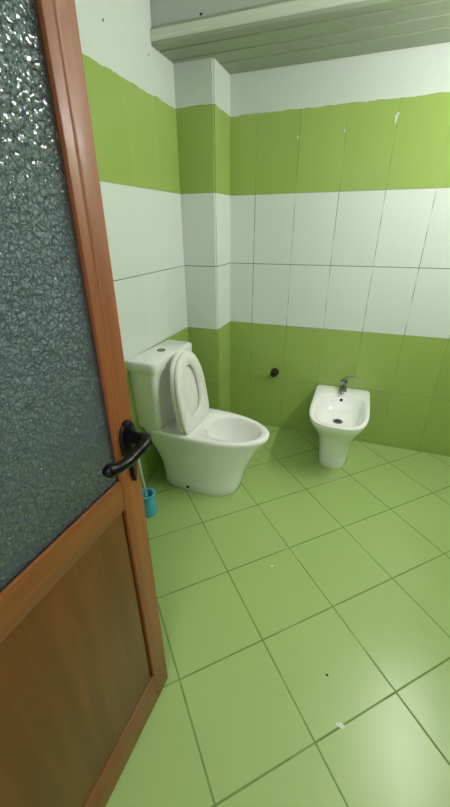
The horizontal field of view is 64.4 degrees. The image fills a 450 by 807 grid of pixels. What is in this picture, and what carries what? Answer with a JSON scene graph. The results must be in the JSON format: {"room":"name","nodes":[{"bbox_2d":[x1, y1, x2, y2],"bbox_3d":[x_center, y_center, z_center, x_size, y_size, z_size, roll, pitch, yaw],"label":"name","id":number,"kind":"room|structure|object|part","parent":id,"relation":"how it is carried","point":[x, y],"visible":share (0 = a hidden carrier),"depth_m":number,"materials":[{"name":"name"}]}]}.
{"room":"bathroom","nodes":[
{"label":"bathroom","id":0,"kind":"room"},
{"bbox_2d":[75,0,187,486],"bbox_3d":[-0.682,-0.611,1.403,0.151,2.750,2.830,9,28,18],"label":"wall","id":1,"kind":"structure","parent":0,"point":[130,83],"depth_m":1.73,"materials":[{"name":"tile"}]},
{"bbox_2d":[150,0,277,26],"bbox_3d":[0.576,-1.811,1.257,1.950,0.490,0.021,9,28,18],"label":"ceiling","id":2,"kind":"structure","parent":1,"relation":"attached to","point":[162,11],"depth_m":1.58,"materials":[{"name":"white paint"}]},
{"bbox_2d":[150,0,365,41],"bbox_3d":[0.573,-1.569,1.363,1.950,0.047,0.028,9,28,18],"label":"trim","id":3,"kind":"structure","parent":1,"relation":"attached to","point":[296,6],"depth_m":1.51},
{"bbox_2d":[173,57,229,411],"bbox_3d":[-0.112,-0.818,2.422,0.225,2.205,0.253,9,28,18],"label":"pillar","id":4,"kind":"structure","parent":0,"point":[202,86],"depth_m":2.15,"materials":[{"name":"tile"}]},
{"bbox_2d":[105,425,449,806],"bbox_3d":[0.104,1.075,1.198,2.250,0.101,4.050,9,28,18],"label":"floor","id":5,"kind":"structure","parent":0,"point":[304,608],"depth_m":1.41,"materials":[{"name":"green tile"}]},
{"bbox_2d":[142,488,157,517],"bbox_3d":[-0.430,0.554,1.993,0.094,0.134,0.094,9,28,18],"label":"brush holder","id":6,"kind":"object","parent":5,"relation":"on","point":[150,506],"visible":0.71,"depth_m":1.97,"materials":[{"name":"teal plastic"}]},
{"bbox_2d":[138,458,147,497],"bbox_3d":[-0.431,0.429,1.931,0.054,0.385,0.054,9,28,18],"label":"toilet brush","id":7,"kind":"object","parent":6,"relation":"in","point":[139,463],"visible":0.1,"depth_m":1.91,"materials":[{"name":"plastic"}]},
{"bbox_2d":[127,340,269,495],"bbox_3d":[-0.096,0.107,2.086,0.731,0.848,0.430,10,28,20],"label":"toilet","id":8,"kind":"object","parent":5,"relation":"on","point":[202,449],"visible":1,"depth_m":2.01,"materials":[{"name":"white ceramic"}]},
{"bbox_3d":[-0.359,-0.088,2.111,0.158,0.358,0.406,10,28,20],"label":"tank","id":9,"kind":"part","parent":8,"relation":"part of","materials":[{"name":"white ceramic"}]},
{"bbox_3d":[-0.354,-0.270,2.018,0.176,0.062,0.430,10,28,20],"label":"tank lid","id":10,"kind":"part","parent":8,"relation":"part of","materials":[{"name":"white ceramic"}]},
{"bbox_3d":[-0.212,-0.086,2.007,0.085,0.432,0.316,10,28,20],"label":"seat lid","id":11,"kind":"part","parent":8,"relation":"part of","materials":[{"name":"white plastic"}]},
{"bbox_3d":[-0.188,-0.077,2.000,0.087,0.432,0.316,10,28,20],"label":"seat","id":12,"kind":"part","parent":8,"relation":"part of","materials":[{"name":"white plastic"}]},
{"bbox_3d":[-0.093,0.302,2.182,0.729,0.412,0.384,10,28,20],"label":"bowl","id":13,"kind":"part","parent":8,"relation":"part of","materials":[{"name":"white ceramic"}]},
{"bbox_2d":[309,376,369,468],"bbox_3d":[0.735,0.147,2.344,0.357,0.533,0.603,9,28,18],"label":"bidet","id":14,"kind":"object","parent":5,"relation":"on","point":[338,415],"visible":1,"depth_m":2.34,"materials":[{"name":"white ceramic"}]},
{"bbox_2d":[339,376,354,393],"bbox_3d":[0.818,-0.119,2.407,0.089,0.113,0.132,9,28,18],"label":"faucet","id":15,"kind":"object","parent":14,"relation":"on","point":[342,390],"depth_m":2.43,"materials":[{"name":"silver metal"}]},
{"bbox_2d":[150,0,449,73],"bbox_3d":[0.651,-1.663,1.554,1.950,0.070,0.473,9,28,18],"label":"ceiling","id":16,"kind":"structure","parent":0,"point":[368,26],"depth_m":1.60,"materials":[{"name":"plastic"}]},
{"bbox_2d":[230,42,449,456],"bbox_3d":[0.764,-1.019,2.200,1.950,2.750,0.152,9,28,18],"label":"wall","id":17,"kind":"structure","parent":0,"point":[340,167],"depth_m":2.16,"materials":[{"name":"tile"}]},
{"bbox_2d":[270,368,278,376],"bbox_3d":[0.364,-0.225,2.644,0.060,0.060,0.050,9,28,18],"label":"pipe stub","id":18,"kind":"object","parent":17,"relation":"attached to","point":[274,372],"visible":1,"depth_m":2.63,"materials":[{"name":"black rubber"}]},
{"bbox_3d":[-0.210,0.170,-0.175,2.250,2.750,0.150,9,28,18],"label":"wall","id":19,"kind":"structure","parent":0,"visible":0},
{"bbox_2d":[0,0,167,806],"bbox_3d":[-0.375,0.225,0.502,0.184,2.028,0.787,10,28,20],"label":"door","id":20,"kind":"structure","parent":19,"relation":"in","point":[83,670],"depth_m":0.63,"materials":[{"name":"brown wood"}]},
{"bbox_3d":[-0.368,-0.149,0.321,0.005,1.035,0.679,10,28,20],"label":"glass pane","id":21,"kind":"part","parent":20,"relation":"part of","materials":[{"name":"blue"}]},
{"bbox_3d":[-0.372,0.340,0.565,0.040,0.081,0.639,10,28,20],"label":"rail","id":22,"kind":"part","parent":20,"relation":"part of","materials":[{"name":"brown wood"}]},
{"bbox_3d":[-0.369,0.693,0.739,0.032,0.699,0.617,10,28,20],"label":"panel","id":23,"kind":"part","parent":20,"relation":"part of","materials":[{"name":"brown wood"}]},
{"bbox_3d":[-0.367,1.071,0.925,0.040,0.138,0.639,10,28,20],"label":"rail","id":24,"kind":"part","parent":20,"relation":"part of","materials":[{"name":"brown wood"}]},
{"bbox_3d":[-0.209,0.103,0.732,0.072,0.037,0.154,10,28,20],"label":"handle lever","id":25,"kind":"part","parent":20,"relation":"part of","materials":[{"name":"black paint"}]},
{"bbox_3d":[-0.214,0.111,0.813,0.010,0.164,0.054,10,28,20],"label":"handle plate","id":26,"kind":"part","parent":20,"relation":"part of","materials":[{"name":"black paint"}]}
]}

